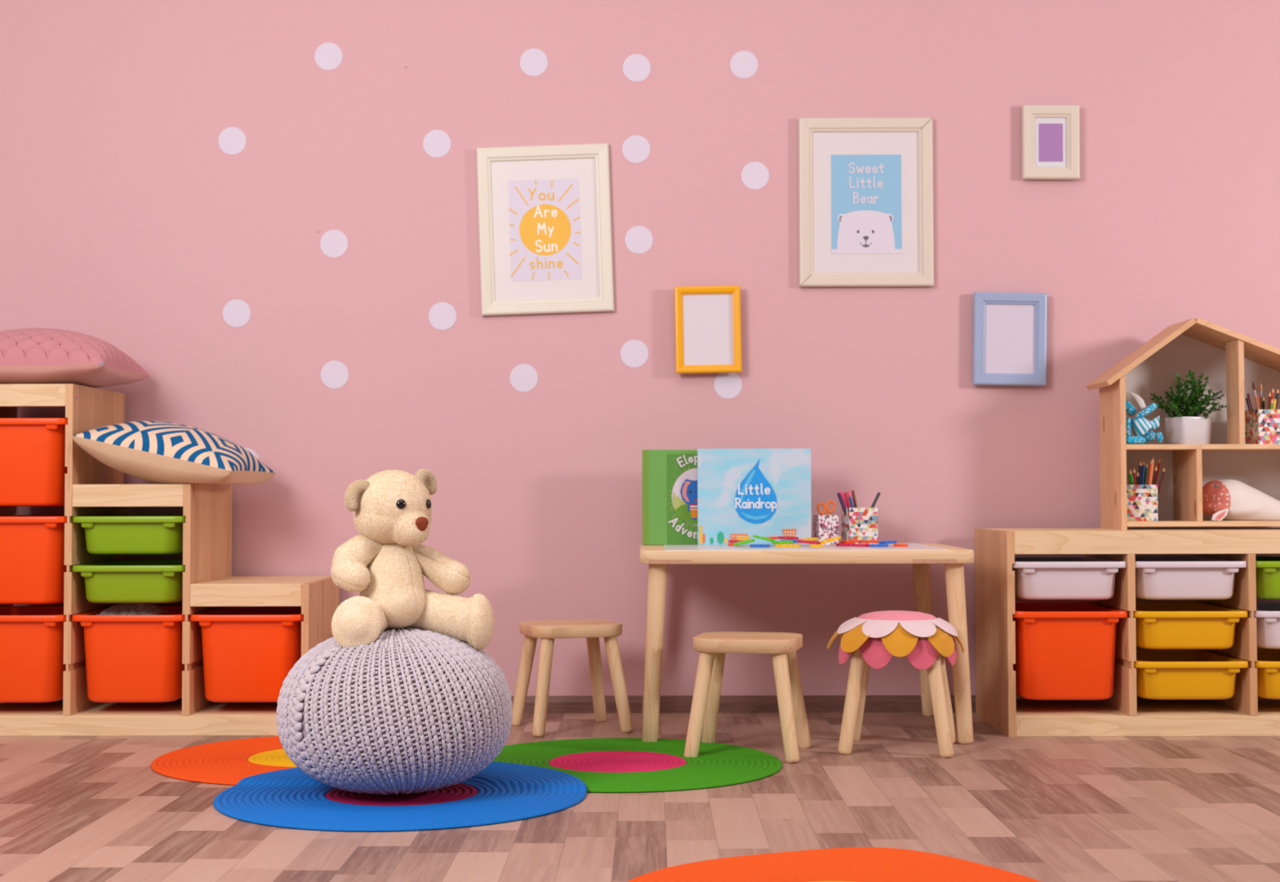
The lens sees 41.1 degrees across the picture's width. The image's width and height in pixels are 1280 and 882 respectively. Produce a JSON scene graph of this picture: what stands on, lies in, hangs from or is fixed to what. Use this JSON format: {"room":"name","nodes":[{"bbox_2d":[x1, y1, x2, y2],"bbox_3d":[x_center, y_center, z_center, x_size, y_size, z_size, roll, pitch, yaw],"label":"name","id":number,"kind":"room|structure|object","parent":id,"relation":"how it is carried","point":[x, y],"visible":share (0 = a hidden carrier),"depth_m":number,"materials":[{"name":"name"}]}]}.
{"room":"children's room","nodes":[
{"label":"children's room","id":0,"kind":"room"},
{"bbox_2d":[0,0,1279,696],"bbox_3d":[0.330,-0.602,4.944,7.400,2.750,0.100,0,-2,0],"label":"wall","id":1,"kind":"structure","parent":0,"point":[126,223],"depth_m":4.89,"materials":[{"name":"pink paint"}]},
{"bbox_2d":[217,126,246,155],"bbox_3d":[-1.172,-0.863,4.911,0.080,0.080,0.001,0,-2,0],"label":"sticker","id":2,"kind":"object","parent":1,"relation":"attached to","point":[232,140],"visible":1,"depth_m":4.91,"materials":[{"name":"white paper"}]},
{"bbox_2d":[222,299,250,327],"bbox_3d":[-1.155,-0.366,4.895,0.080,0.080,0.001,0,-2,0],"label":"sticker","id":3,"kind":"object","parent":1,"relation":"attached to","point":[236,313],"visible":1,"depth_m":4.89,"materials":[{"name":"white paper"}]},
{"bbox_2d":[244,448,258,459],"bbox_3d":[-1.129,0.060,4.882,0.080,0.080,0.001,0,-2,0],"label":"sticker","id":4,"kind":"object","parent":1,"relation":"attached to","point":[251,451],"visible":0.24,"depth_m":4.88,"materials":[{"name":"white paper"}]},
{"bbox_2d":[314,42,342,70],"bbox_3d":[-0.896,-1.108,4.917,0.080,0.080,0.001,0,-2,0],"label":"sticker","id":5,"kind":"object","parent":1,"relation":"attached to","point":[328,55],"visible":1,"depth_m":4.92,"materials":[{"name":"white paper"}]},
{"bbox_2d":[320,229,347,257],"bbox_3d":[-0.877,-0.566,4.900,0.080,0.080,0.001,0,-2,0],"label":"sticker","id":6,"kind":"object","parent":1,"relation":"attached to","point":[333,243],"visible":1,"depth_m":4.90,"materials":[{"name":"white paper"}]},
{"bbox_2d":[320,360,348,388],"bbox_3d":[-0.874,-0.190,4.888,0.080,0.080,0.001,0,-2,0],"label":"sticker","id":7,"kind":"object","parent":1,"relation":"attached to","point":[334,374],"visible":1,"depth_m":4.89,"materials":[{"name":"white paper"}]},
{"bbox_2d":[422,129,450,157],"bbox_3d":[-0.583,-0.855,4.907,0.080,0.080,0.001,0,-2,0],"label":"sticker","id":8,"kind":"object","parent":1,"relation":"attached to","point":[437,143],"visible":1,"depth_m":4.91,"materials":[{"name":"white paper"}]},
{"bbox_2d":[428,302,456,329],"bbox_3d":[-0.565,-0.358,4.891,0.080,0.080,0.001,0,-2,0],"label":"sticker","id":9,"kind":"object","parent":1,"relation":"attached to","point":[442,316],"visible":1,"depth_m":4.89,"materials":[{"name":"white paper"}]},
{"bbox_2d":[509,364,537,391],"bbox_3d":[-0.332,-0.180,4.884,0.080,0.080,0.001,0,-2,0],"label":"sticker","id":10,"kind":"object","parent":1,"relation":"attached to","point":[523,377],"visible":1,"depth_m":4.88,"materials":[{"name":"white paper"}]},
{"bbox_2d":[520,48,547,75],"bbox_3d":[-0.305,-1.089,4.912,0.080,0.080,0.001,0,-2,0],"label":"sticker","id":11,"kind":"object","parent":1,"relation":"attached to","point":[533,62],"visible":1,"depth_m":4.91,"materials":[{"name":"white paper"}]},
{"bbox_2d":[475,142,613,315],"bbox_3d":[-0.271,-0.605,4.885,0.394,0.494,0.020,0,-2,0],"label":"framed picture","id":12,"kind":"object","parent":1,"relation":"attached to","point":[545,242],"visible":1,"depth_m":4.88,"materials":[{"name":"beige paint"}]},
{"bbox_2d":[508,178,582,281],"bbox_3d":[-0.273,-0.604,4.887,0.205,0.289,0.001,-2,-2,0],"label":"print","id":13,"kind":"object","parent":12,"relation":"attached to","point":[545,215],"depth_m":4.89,"materials":[{"name":"paper"}]},
{"bbox_2d":[620,339,648,368],"bbox_3d":[-0.016,-0.250,4.885,0.080,0.080,0.001,0,-2,0],"label":"sticker","id":14,"kind":"object","parent":1,"relation":"attached to","point":[634,353],"visible":1,"depth_m":4.88,"materials":[{"name":"white paper"}]},
{"bbox_2d":[622,135,649,163],"bbox_3d":[-0.011,-0.838,4.903,0.080,0.080,0.001,0,-2,0],"label":"sticker","id":15,"kind":"object","parent":1,"relation":"attached to","point":[635,148],"visible":1,"depth_m":4.90,"materials":[{"name":"white paper"}]},
{"bbox_2d":[622,53,650,81],"bbox_3d":[-0.009,-1.073,4.910,0.080,0.080,0.001,0,-2,0],"label":"sticker","id":16,"kind":"object","parent":1,"relation":"attached to","point":[636,67],"visible":1,"depth_m":4.91,"materials":[{"name":"white paper"}]},
{"bbox_2d":[624,226,653,253],"bbox_3d":[-0.003,-0.577,4.894,0.080,0.080,0.001,0,-2,0],"label":"sticker","id":17,"kind":"object","parent":1,"relation":"attached to","point":[638,239],"visible":1,"depth_m":4.89,"materials":[{"name":"white paper"}]},
{"bbox_2d":[674,285,742,373],"bbox_3d":[0.193,-0.316,4.864,0.187,0.248,0.047,-1,-2,0],"label":"framed picture","id":18,"kind":"object","parent":1,"relation":"attached to","point":[708,318],"visible":1,"depth_m":4.85,"materials":[{"name":"orange paint"}]},
{"bbox_2d":[714,373,742,399],"bbox_3d":[0.251,-0.161,4.880,0.080,0.080,0.001,0,-2,0],"label":"sticker","id":19,"kind":"object","parent":1,"relation":"attached to","point":[726,385],"visible":1,"depth_m":4.88,"materials":[{"name":"white paper"}]},
{"bbox_2d":[729,50,758,78],"bbox_3d":[0.299,-1.082,4.908,0.080,0.080,0.001,0,-2,0],"label":"sticker","id":20,"kind":"object","parent":1,"relation":"attached to","point":[744,64],"visible":1,"depth_m":4.91,"materials":[{"name":"white paper"}]},
{"bbox_2d":[741,161,768,189],"bbox_3d":[0.330,-0.761,4.898,0.080,0.080,0.001,0,-2,0],"label":"sticker","id":21,"kind":"object","parent":1,"relation":"attached to","point":[754,175],"visible":1,"depth_m":4.90,"materials":[{"name":"white paper"}]},
{"bbox_2d":[511,695,1019,713],"bbox_3d":[0.333,0.747,4.844,7.200,0.047,0.016,0,-2,0],"label":"baseboard","id":22,"kind":"structure","parent":1,"relation":"attached to","point":[813,704],"depth_m":4.84,"materials":[{"name":"pink paint"}]},
{"bbox_2d":[798,116,933,287],"bbox_3d":[0.646,-0.683,4.882,0.383,0.484,0.027,0,-2,0],"label":"framed picture","id":23,"kind":"object","parent":1,"relation":"attached to","point":[866,212],"visible":1,"depth_m":4.88,"materials":[{"name":"beige paint"}]},
{"bbox_2d":[831,154,902,253],"bbox_3d":[0.647,-0.677,4.881,0.200,0.284,0.001,0,-2,0],"label":"print","id":24,"kind":"object","parent":23,"relation":"attached to","point":[866,189],"depth_m":4.88,"materials":[{"name":"blue paper"}]},
{"bbox_2d":[972,292,1047,386],"bbox_3d":[1.051,-0.290,4.862,0.208,0.264,0.037,1,-2,0],"label":"framed picture","id":25,"kind":"object","parent":1,"relation":"attached to","point":[1010,330],"visible":1,"depth_m":4.85,"materials":[{"name":"blue paint"}]},
{"bbox_2d":[1022,104,1079,179],"bbox_3d":[1.173,-0.853,4.881,0.162,0.212,0.033,0,-2,0],"label":"framed picture","id":26,"kind":"object","parent":1,"relation":"attached to","point":[1051,133],"visible":1,"depth_m":4.87,"materials":[{"name":"beige paint"}]},
{"bbox_2d":[0,712,1279,881],"bbox_3d":[0.312,0.722,1.664,7.400,0.100,6.575,0,-2,0],"label":"floor","id":27,"kind":"structure","parent":0,"point":[73,809],"depth_m":3.28,"materials":[{"name":"laminate"}]},
{"bbox_2d":[0,383,339,736],"bbox_3d":[-1.323,0.313,4.635,0.941,0.910,0.440,0,-2,0],"label":"storage shelf","id":28,"kind":"object","parent":27,"relation":"on","point":[92,487],"visible":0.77,"depth_m":4.43,"materials":[{"name":"brown wood"}]},
{"bbox_2d":[0,605,66,702],"bbox_3d":[-1.630,0.571,4.605,0.298,0.228,0.402,0,-2,0],"label":"storage bin","id":29,"kind":"object","parent":28,"relation":"in","point":[33,668],"visible":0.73,"depth_m":4.42,"materials":[{"name":"orange plastic"}]},
{"bbox_2d":[0,515,66,604],"bbox_3d":[-1.631,0.316,4.613,0.298,0.228,0.402,0,-2,0],"label":"storage bin","id":30,"kind":"object","parent":28,"relation":"in","point":[33,568],"visible":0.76,"depth_m":4.43,"materials":[{"name":"orange plastic"}]},
{"bbox_2d":[0,417,67,506],"bbox_3d":[-1.631,0.061,4.621,0.298,0.228,0.402,0,-2,0],"label":"storage bin","id":31,"kind":"object","parent":28,"relation":"in","point":[33,470],"visible":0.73,"depth_m":4.44,"materials":[{"name":"orange plastic"}]},
{"bbox_2d":[0,328,149,387],"bbox_3d":[-1.617,-0.224,4.610,0.472,0.168,0.430,-1,-2,-1],"label":"cushion","id":32,"kind":"object","parent":28,"relation":"on","point":[32,356],"visible":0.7,"depth_m":4.44,"materials":[{"name":"pink fabric"}]},
{"bbox_2d":[71,605,185,702],"bbox_3d":[-1.323,0.570,4.603,0.298,0.228,0.402,0,-2,0],"label":"storage bin","id":33,"kind":"object","parent":28,"relation":"in","point":[133,654],"visible":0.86,"depth_m":4.42,"materials":[{"name":"orange plastic"}]},
{"bbox_2d":[71,560,185,604],"bbox_3d":[-1.324,0.378,4.609,0.298,0.100,0.402,0,-2,0],"label":"storage bin","id":34,"kind":"object","parent":28,"relation":"in","point":[117,581],"visible":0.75,"depth_m":4.43,"materials":[{"name":"green plastic"}]},
{"bbox_2d":[72,515,185,555],"bbox_3d":[-1.324,0.251,4.613,0.298,0.100,0.402,0,-2,0],"label":"storage bin","id":35,"kind":"object","parent":28,"relation":"attached to","point":[105,535],"visible":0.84,"depth_m":4.43,"materials":[{"name":"green plastic"}]},
{"bbox_2d":[72,421,276,484],"bbox_3d":[-1.238,0.031,4.584,0.420,0.170,0.420,0,-2,3],"label":"cushion","id":36,"kind":"object","parent":28,"relation":"on","point":[154,451],"visible":0.92,"depth_m":4.41,"materials":[{"name":"beige fabric"}]},
{"bbox_2d":[190,606,303,702],"bbox_3d":[-1.016,0.569,4.601,0.298,0.228,0.402,0,-2,0],"label":"storage bin","id":37,"kind":"object","parent":28,"relation":"in","point":[249,652],"visible":0.68,"depth_m":4.42,"materials":[{"name":"orange plastic"}]},
{"bbox_2d":[151,736,297,786],"bbox_3d":[-0.758,0.743,4.004,0.748,0.008,0.748,0,-2,-11],"label":"round rug","id":38,"kind":"object","parent":27,"relation":"on","point":[226,762],"visible":0.22,"depth_m":3.94,"materials":[{"name":"orange fabric"}]},
{"bbox_2d":[213,762,586,832],"bbox_3d":[-0.489,0.722,3.519,0.758,0.018,0.758,1,-2,-25],"label":"round rug","id":39,"kind":"object","parent":27,"relation":"on","point":[501,793],"visible":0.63,"depth_m":3.41,"materials":[{"name":"blue fabric"}]},
{"bbox_2d":[275,627,512,795],"bbox_3d":[-0.503,0.551,3.518,0.479,0.340,0.479,-1,-2,16],"label":"knitted pouf","id":40,"kind":"object","parent":39,"relation":"on","point":[410,710],"visible":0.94,"depth_m":3.34,"materials":[{"name":"grey fabric"}]},
{"bbox_2d":[330,469,494,650],"bbox_3d":[-0.474,0.244,3.512,0.337,0.375,0.194,0,-2,-20],"label":"teddy bear","id":41,"kind":"object","parent":40,"relation":"on","point":[387,563],"visible":1,"depth_m":3.46},
{"bbox_2d":[511,619,633,737],"bbox_3d":[-0.184,0.622,4.519,0.271,0.283,0.263,0,-2,-19],"label":"stool","id":42,"kind":"object","parent":27,"relation":"on","point":[592,630],"visible":0.98,"depth_m":4.45,"materials":[{"name":"brown wood"}]},
{"bbox_2d":[492,738,782,793],"bbox_3d":[-0.051,0.738,3.918,0.754,0.008,0.754,-1,-2,19],"label":"round rug","id":43,"kind":"object","parent":27,"relation":"on","point":[605,766],"visible":0.88,"depth_m":3.89,"materials":[{"name":"green fabric"}]},
{"bbox_2d":[684,631,811,763],"bbox_3d":[0.259,0.608,4.082,0.271,0.283,0.263,-1,-2,12],"label":"stool","id":44,"kind":"object","parent":27,"relation":"on","point":[713,648],"visible":0.94,"depth_m":4.00,"materials":[{"name":"brown wood"}]},
{"bbox_2d":[640,543,973,744],"bbox_3d":[0.416,0.519,4.499,0.830,0.482,0.581,0,-2,0],"label":"table","id":45,"kind":"object","parent":27,"relation":"on","point":[658,557],"visible":0.91,"depth_m":4.23,"materials":[{"name":"brown wood"}]},
{"bbox_2d":[642,449,697,545],"bbox_3d":[0.186,0.154,4.695,0.360,0.260,0.035,0,-2,0],"label":"picture book","id":46,"kind":"object","parent":45,"relation":"on","point":[669,477],"visible":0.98,"depth_m":4.68,"materials":[{"name":"green paper"}]},
{"bbox_2d":[733,538,755,546],"bbox_3d":[0.274,0.266,4.492,0.056,0.018,0.057,-1,-2,16],"label":"disc","id":47,"kind":"object","parent":45,"relation":"on","point":[744,542],"visible":1,"depth_m":4.47,"materials":[{"name":"green paint"}]},
{"bbox_2d":[697,448,811,545],"bbox_3d":[0.311,0.152,4.657,0.309,0.262,0.018,0,-2,0],"label":"picture book","id":48,"kind":"object","parent":45,"relation":"on","point":[742,494],"visible":0.96,"depth_m":4.65,"materials":[{"name":"blue paper"}]},
{"bbox_2d":[749,544,770,547],"bbox_3d":[0.312,0.273,4.447,0.055,0.007,0.055,0,-2,-15],"label":"disc","id":49,"kind":"object","parent":45,"relation":"on","point":[750,545],"visible":1,"depth_m":4.43,"materials":[{"name":"blue paint"}]},
{"bbox_2d":[752,534,775,542],"bbox_3d":[0.329,0.258,4.522,0.059,0.021,0.060,0,-2,2],"label":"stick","id":50,"kind":"object","parent":45,"relation":"on","point":[753,536],"visible":1,"depth_m":4.50,"materials":[{"name":"green paint"}]},
{"bbox_2d":[772,540,793,544],"bbox_3d":[0.376,0.267,4.502,0.054,0.010,0.054,0,-2,-5],"label":"disc","id":51,"kind":"object","parent":45,"relation":"on","point":[785,541],"visible":1,"depth_m":4.48,"materials":[{"name":"green paint"}]},
{"bbox_2d":[774,544,799,547],"bbox_3d":[0.385,0.273,4.456,0.066,0.007,0.066,0,-2,-10],"label":"disc","id":52,"kind":"object","parent":45,"relation":"on","point":[775,545],"visible":1,"depth_m":4.43,"materials":[{"name":"orange paint"}]},
{"bbox_2d":[777,536,799,539],"bbox_3d":[0.398,0.261,4.592,0.055,0.009,0.055,-1,-2,18],"label":"disc","id":53,"kind":"object","parent":45,"relation":"on","point":[781,537],"visible":1,"depth_m":4.57,"materials":[{"name":"red paint"}]},
{"bbox_2d":[796,540,820,544],"bbox_3d":[0.446,0.267,4.511,0.060,0.012,0.060,0,-2,-12],"label":"disc","id":54,"kind":"object","parent":45,"relation":"on","point":[798,541],"visible":1,"depth_m":4.49,"materials":[{"name":"red paint"}]},
{"bbox_2d":[799,537,817,541],"bbox_3d":[0.453,0.265,4.591,0.049,0.010,0.049,-1,-2,19],"label":"disc","id":55,"kind":"object","parent":45,"relation":"on","point":[806,539],"visible":0.83,"depth_m":4.57,"materials":[{"name":"orange paint"}]},
{"bbox_2d":[809,544,822,547],"bbox_3d":[0.459,0.272,4.441,0.035,0.007,0.035,-1,-2,36],"label":"disc","id":56,"kind":"object","parent":45,"relation":"on","point":[811,545],"visible":1,"depth_m":4.43,"materials":[{"name":"orange paint"}]},
{"bbox_2d":[813,515,839,544],"bbox_3d":[0.511,0.244,4.691,0.057,0.080,0.057,0,-2,-9],"label":"pencil cup","id":57,"kind":"object","parent":45,"relation":"on","point":[826,526],"visible":0.86,"depth_m":4.67,"materials":[{"name":"cardboard"}]},
{"bbox_2d":[817,500,835,515],"bbox_3d":[0.512,0.221,4.693,0.052,0.117,0.009,0,-2,-5],"label":"scissors","id":58,"kind":"object","parent":57,"relation":"in","point":[825,508],"visible":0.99,"depth_m":4.69,"materials":[{"name":"orange paint"}]},
{"bbox_2d":[818,536,840,544],"bbox_3d":[0.500,0.262,4.511,0.059,0.021,0.060,-1,-2,16],"label":"disc","id":59,"kind":"object","parent":45,"relation":"on","point":[828,540],"visible":1,"depth_m":4.49,"materials":[{"name":"orange paint"}]},
{"bbox_2d":[835,543,856,546],"bbox_3d":[0.545,0.274,4.510,0.053,0.007,0.053,1,-2,-40],"label":"disc","id":60,"kind":"object","parent":45,"relation":"on","point":[837,544],"visible":0.98,"depth_m":4.49,"materials":[{"name":"red paint"}]},
{"bbox_2d":[840,540,860,543],"bbox_3d":[0.558,0.268,4.540,0.054,0.010,0.054,0,-2,7],"label":"disc","id":61,"kind":"object","parent":45,"relation":"on","point":[844,541],"visible":1,"depth_m":4.52,"materials":[{"name":"orange paint"}]},
{"bbox_2d":[841,507,878,544],"bbox_3d":[0.605,0.234,4.706,0.081,0.100,0.081,0,-2,-9],"label":"pencil cup","id":62,"kind":"object","parent":45,"relation":"on","point":[859,523],"visible":0.86,"depth_m":4.67,"materials":[{"name":"multicoloured cardboard"}]},
{"bbox_2d":[836,493,846,515],"bbox_3d":[0.570,0.210,4.697,0.059,0.137,0.008,0,-2,-11],"label":"pen","id":63,"kind":"object","parent":62,"relation":"in","point":[837,494],"visible":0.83,"depth_m":4.69,"materials":[{"name":"blue paint"}]},
{"bbox_2d":[839,491,848,507],"bbox_3d":[0.577,0.208,4.705,0.054,0.142,0.010,0,-2,-2],"label":"pen","id":64,"kind":"object","parent":62,"relation":"in","point":[842,494],"visible":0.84,"depth_m":4.70,"materials":[{"name":"pink paint"}]},
{"bbox_2d":[844,492,850,507],"bbox_3d":[0.586,0.210,4.710,0.048,0.138,0.008,-1,-2,23],"label":"pen","id":65,"kind":"object","parent":62,"relation":"in","point":[845,493],"visible":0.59,"depth_m":4.71,"materials":[{"name":"red paint"}]},
{"bbox_2d":[851,490,857,507],"bbox_3d":[0.600,0.207,4.713,0.033,0.143,0.008,0,-2,-4],"label":"pen","id":66,"kind":"object","parent":62,"relation":"in","point":[852,491],"visible":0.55,"depth_m":4.71,"materials":[{"name":"brown paint"}]},
{"bbox_2d":[871,492,880,507],"bbox_3d":[0.625,0.210,4.699,0.073,0.139,0.008,-1,-2,13],"label":"pen","id":67,"kind":"object","parent":62,"relation":"in","point":[878,494],"visible":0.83,"depth_m":4.69,"materials":[{"name":"grey paint"}]},
{"bbox_2d":[860,540,879,543],"bbox_3d":[0.610,0.268,4.540,0.051,0.009,0.051,0,-2,-11],"label":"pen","id":68,"kind":"object","parent":45,"relation":"on","point":[861,541],"visible":1,"depth_m":4.52,"materials":[{"name":"orange paint"}]},
{"bbox_2d":[869,544,888,547],"bbox_3d":[0.622,0.272,4.450,0.049,0.007,0.049,0,-2,-8],"label":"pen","id":69,"kind":"object","parent":45,"relation":"on","point":[870,545],"visible":1,"depth_m":4.43,"materials":[{"name":"blue paint"}]},
{"bbox_2d":[879,541,897,544],"bbox_3d":[0.651,0.266,4.490,0.045,0.008,0.045,0,-2,-7],"label":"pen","id":70,"kind":"object","parent":45,"relation":"on","point":[880,542],"visible":1,"depth_m":4.47,"materials":[{"name":"blue paint"}]},
{"bbox_2d":[627,848,1040,881],"bbox_3d":[0.306,0.688,2.554,0.720,0.022,0.720,0,-2,-11],"label":"round rug","id":71,"kind":"object","parent":27,"relation":"on","point":[842,864],"visible":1,"depth_m":2.78,"materials":[{"name":"orange fabric"}]},
{"bbox_2d":[837,637,956,758],"bbox_3d":[0.628,0.609,4.154,0.271,0.283,0.263,-1,-2,12],"label":"stool","id":72,"kind":"object","parent":27,"relation":"on","point":[859,672],"visible":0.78,"depth_m":4.06,"materials":[{"name":"brown wood"}]},
{"bbox_2d":[826,610,964,670],"bbox_3d":[0.621,0.479,4.152,0.331,0.129,0.330,0,-2,6],"label":"seat pad","id":73,"kind":"object","parent":72,"relation":"on","point":[891,633],"visible":1,"depth_m":4.04,"materials":[{"name":"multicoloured fabric"}]},
{"bbox_2d":[973,528,1279,737],"bbox_3d":[1.408,0.498,4.572,0.941,0.522,0.440,0,-2,0],"label":"storage shelf","id":74,"kind":"object","parent":27,"relation":"on","point":[1124,714],"visible":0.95,"depth_m":4.36,"materials":[{"name":"brown wood"}]},
{"bbox_2d":[1012,555,1126,600],"bbox_3d":[1.101,0.364,4.554,0.298,0.100,0.402,0,-2,0],"label":"storage bin","id":75,"kind":"object","parent":74,"relation":"in","point":[1046,578],"visible":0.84,"depth_m":4.37,"materials":[{"name":"white plastic"}]},
{"bbox_2d":[1012,601,1128,700],"bbox_3d":[1.102,0.555,4.548,0.298,0.228,0.402,0,-2,0],"label":"storage bin","id":76,"kind":"object","parent":74,"relation":"in","point":[1065,651],"visible":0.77,"depth_m":4.37,"materials":[{"name":"orange plastic"}]},
{"bbox_2d":[1085,317,1279,529],"bbox_3d":[1.556,-0.044,4.659,0.622,0.566,0.219,0,-2,0],"label":"shelf","id":77,"kind":"object","parent":74,"relation":"on","point":[1233,360],"visible":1,"depth_m":4.74,"materials":[{"name":"brown wood"}]},
{"bbox_2d":[1126,484,1158,521],"bbox_3d":[1.360,0.168,4.636,0.081,0.098,0.081,-1,-2,12],"label":"pencil cup","id":78,"kind":"object","parent":77,"relation":"on","point":[1142,504],"visible":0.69,"depth_m":4.60,"materials":[{"name":"multicoloured cardboard"}]},
{"bbox_2d":[1128,474,1133,484],"bbox_3d":[1.349,0.151,4.631,0.054,0.124,0.012,0,-2,-5],"label":"pen","id":79,"kind":"object","parent":78,"relation":"in","point":[1130,476],"visible":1,"depth_m":4.63,"materials":[{"name":"green paint"}]},
{"bbox_2d":[1138,461,1142,484],"bbox_3d":[1.354,0.132,4.632,0.013,0.158,0.007,-1,-2,36],"label":"pencil","id":80,"kind":"object","parent":78,"relation":"in","point":[1140,465],"visible":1,"depth_m":4.63,"materials":[{"name":"blue paint"}]},
{"bbox_2d":[1141,460,1144,484],"bbox_3d":[1.362,0.131,4.640,0.019,0.160,0.007,-1,-2,18],"label":"pencil","id":81,"kind":"object","parent":78,"relation":"in","point":[1143,464],"visible":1,"depth_m":4.64,"materials":[{"name":"blue paint"}]},
{"bbox_2d":[1143,462,1147,484],"bbox_3d":[1.369,0.135,4.648,0.025,0.155,0.007,-1,-2,12],"label":"pencil","id":82,"kind":"object","parent":78,"relation":"in","point":[1146,466],"visible":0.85,"depth_m":4.64,"materials":[{"name":"green paint"}]},
{"bbox_2d":[1146,459,1151,484],"bbox_3d":[1.375,0.130,4.632,0.027,0.163,0.007,0,-2,11],"label":"pencil","id":83,"kind":"object","parent":78,"relation":"in","point":[1148,476],"visible":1,"depth_m":4.63,"materials":[{"name":"brown paint"}]},
{"bbox_2d":[1148,457,1154,484],"bbox_3d":[1.377,0.127,4.616,0.025,0.167,0.007,-1,-2,12],"label":"pencil","id":84,"kind":"object","parent":78,"relation":"in","point":[1153,460],"visible":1,"depth_m":4.61,"materials":[{"name":"orange paint"}]},
{"bbox_2d":[1151,466,1156,484],"bbox_3d":[1.384,0.139,4.623,0.031,0.145,0.007,0,-2,9],"label":"pencil","id":85,"kind":"object","parent":78,"relation":"in","point":[1155,469],"visible":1,"depth_m":4.62,"materials":[{"name":"red paint"}]},
{"bbox_2d":[1154,457,1160,484],"bbox_3d":[1.394,0.128,4.640,0.041,0.167,0.007,0,-2,7],"label":"pencil","id":86,"kind":"object","parent":78,"relation":"in","point":[1159,461],"visible":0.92,"depth_m":4.64,"materials":[{"name":"red paint"}]},
{"bbox_2d":[1157,466,1164,497],"bbox_3d":[1.400,0.140,4.623,0.042,0.142,0.007,0,-2,6],"label":"pencil","id":87,"kind":"object","parent":78,"relation":"in","point":[1163,470],"visible":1,"depth_m":4.62,"materials":[{"name":"red paint"}]},
{"bbox_2d":[1125,392,1163,444],"bbox_3d":[1.348,-0.061,4.603,0.102,0.141,0.085,0,-2,0],"label":"toy","id":88,"kind":"object","parent":77,"relation":"on","point":[1142,428],"visible":0.99,"depth_m":4.59,"materials":[{"name":"blue fabric"}]},
{"bbox_2d":[1150,369,1226,444],"bbox_3d":[1.500,-0.090,4.649,0.213,0.204,0.208,0,-2,-14],"label":"potted plant","id":89,"kind":"object","parent":77,"relation":"on","point":[1185,427],"visible":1,"depth_m":4.62,"materials":[{"name":"green plant"}]},
{"bbox_2d":[1202,480,1279,520],"bbox_3d":[1.658,0.160,4.652,0.260,0.111,0.131,0,-2,0],"label":"toy","id":90,"kind":"object","parent":77,"relation":"in","point":[1222,500],"visible":0.97,"depth_m":4.61,"materials":[{"name":"white fabric"}]},
{"bbox_2d":[1244,409,1279,444],"bbox_3d":[1.703,-0.036,4.653,0.085,0.095,0.085,0,-2,-8],"label":"pencil cup","id":91,"kind":"object","parent":77,"relation":"on","point":[1262,426],"visible":0.84,"depth_m":4.61,"materials":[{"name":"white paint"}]},
{"bbox_2d":[1246,393,1253,413],"bbox_3d":[1.669,-0.062,4.638,0.043,0.136,0.007,0,-2,-4],"label":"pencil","id":92,"kind":"object","parent":91,"relation":"in","point":[1247,394],"visible":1,"depth_m":4.63,"materials":[{"name":"red paint"}]},
{"bbox_2d":[1252,381,1258,409],"bbox_3d":[1.676,-0.079,4.633,0.033,0.167,0.008,0,-2,-10],"label":"brush","id":93,"kind":"object","parent":91,"relation":"in","point":[1253,384],"visible":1,"depth_m":4.63,"materials":[{"name":"brown"}]},
{"bbox_2d":[1259,382,1262,409],"bbox_3d":[1.695,-0.077,4.659,0.008,0.165,0.008,-1,-1,-40],"label":"brush","id":94,"kind":"object","parent":91,"relation":"in","point":[1260,384],"visible":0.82,"depth_m":4.66,"materials":[{"name":"brown wood"}]},
{"bbox_2d":[1267,391,1271,409],"bbox_3d":[1.707,-0.065,4.638,0.015,0.140,0.008,-1,-2,23],"label":"pencil","id":95,"kind":"object","parent":91,"relation":"in","point":[1269,394],"visible":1,"depth_m":4.63,"materials":[{"name":"red paint"}]},
{"bbox_2d":[1133,601,1248,649],"bbox_3d":[1.409,0.490,4.548,0.298,0.100,0.402,0,-2,0],"label":"storage bin","id":96,"kind":"object","parent":74,"relation":"in","point":[1159,625],"visible":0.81,"depth_m":4.37,"materials":[{"name":"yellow plastic"}]},
{"bbox_2d":[1134,555,1247,599],"bbox_3d":[1.408,0.363,4.552,0.298,0.100,0.402,0,-2,0],"label":"storage bin","id":97,"kind":"object","parent":74,"relation":"in","point":[1157,577],"visible":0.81,"depth_m":4.37,"materials":[{"name":"white plastic"}]},
{"bbox_2d":[1133,648,1248,700],"bbox_3d":[1.409,0.618,4.544,0.298,0.100,0.402,0,-2,0],"label":"storage bin","id":98,"kind":"object","parent":74,"relation":"in","point":[1161,674],"visible":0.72,"depth_m":4.36,"materials":[{"name":"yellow plastic"}]},
{"bbox_2d":[1253,601,1279,649],"bbox_3d":[1.716,0.489,4.546,0.298,0.100,0.402,0,-2,0],"label":"storage bin","id":99,"kind":"object","parent":74,"relation":"in","point":[1267,614],"visible":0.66,"depth_m":4.38,"materials":[{"name":"white plastic"}]},
{"bbox_2d":[1254,648,1279,699],"bbox_3d":[1.716,0.617,4.543,0.298,0.100,0.402,0,-2,0],"label":"storage bin","id":100,"kind":"object","parent":74,"relation":"in","point":[1267,664],"visible":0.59,"depth_m":4.37,"materials":[{"name":"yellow plastic"}]},
{"bbox_2d":[1255,555,1279,599],"bbox_3d":[1.715,0.362,4.550,0.298,0.100,0.402,0,-2,0],"label":"storage bin","id":101,"kind":"object","parent":74,"relation":"in","point":[1267,567],"visible":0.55,"depth_m":4.38,"materials":[{"name":"green plastic"}]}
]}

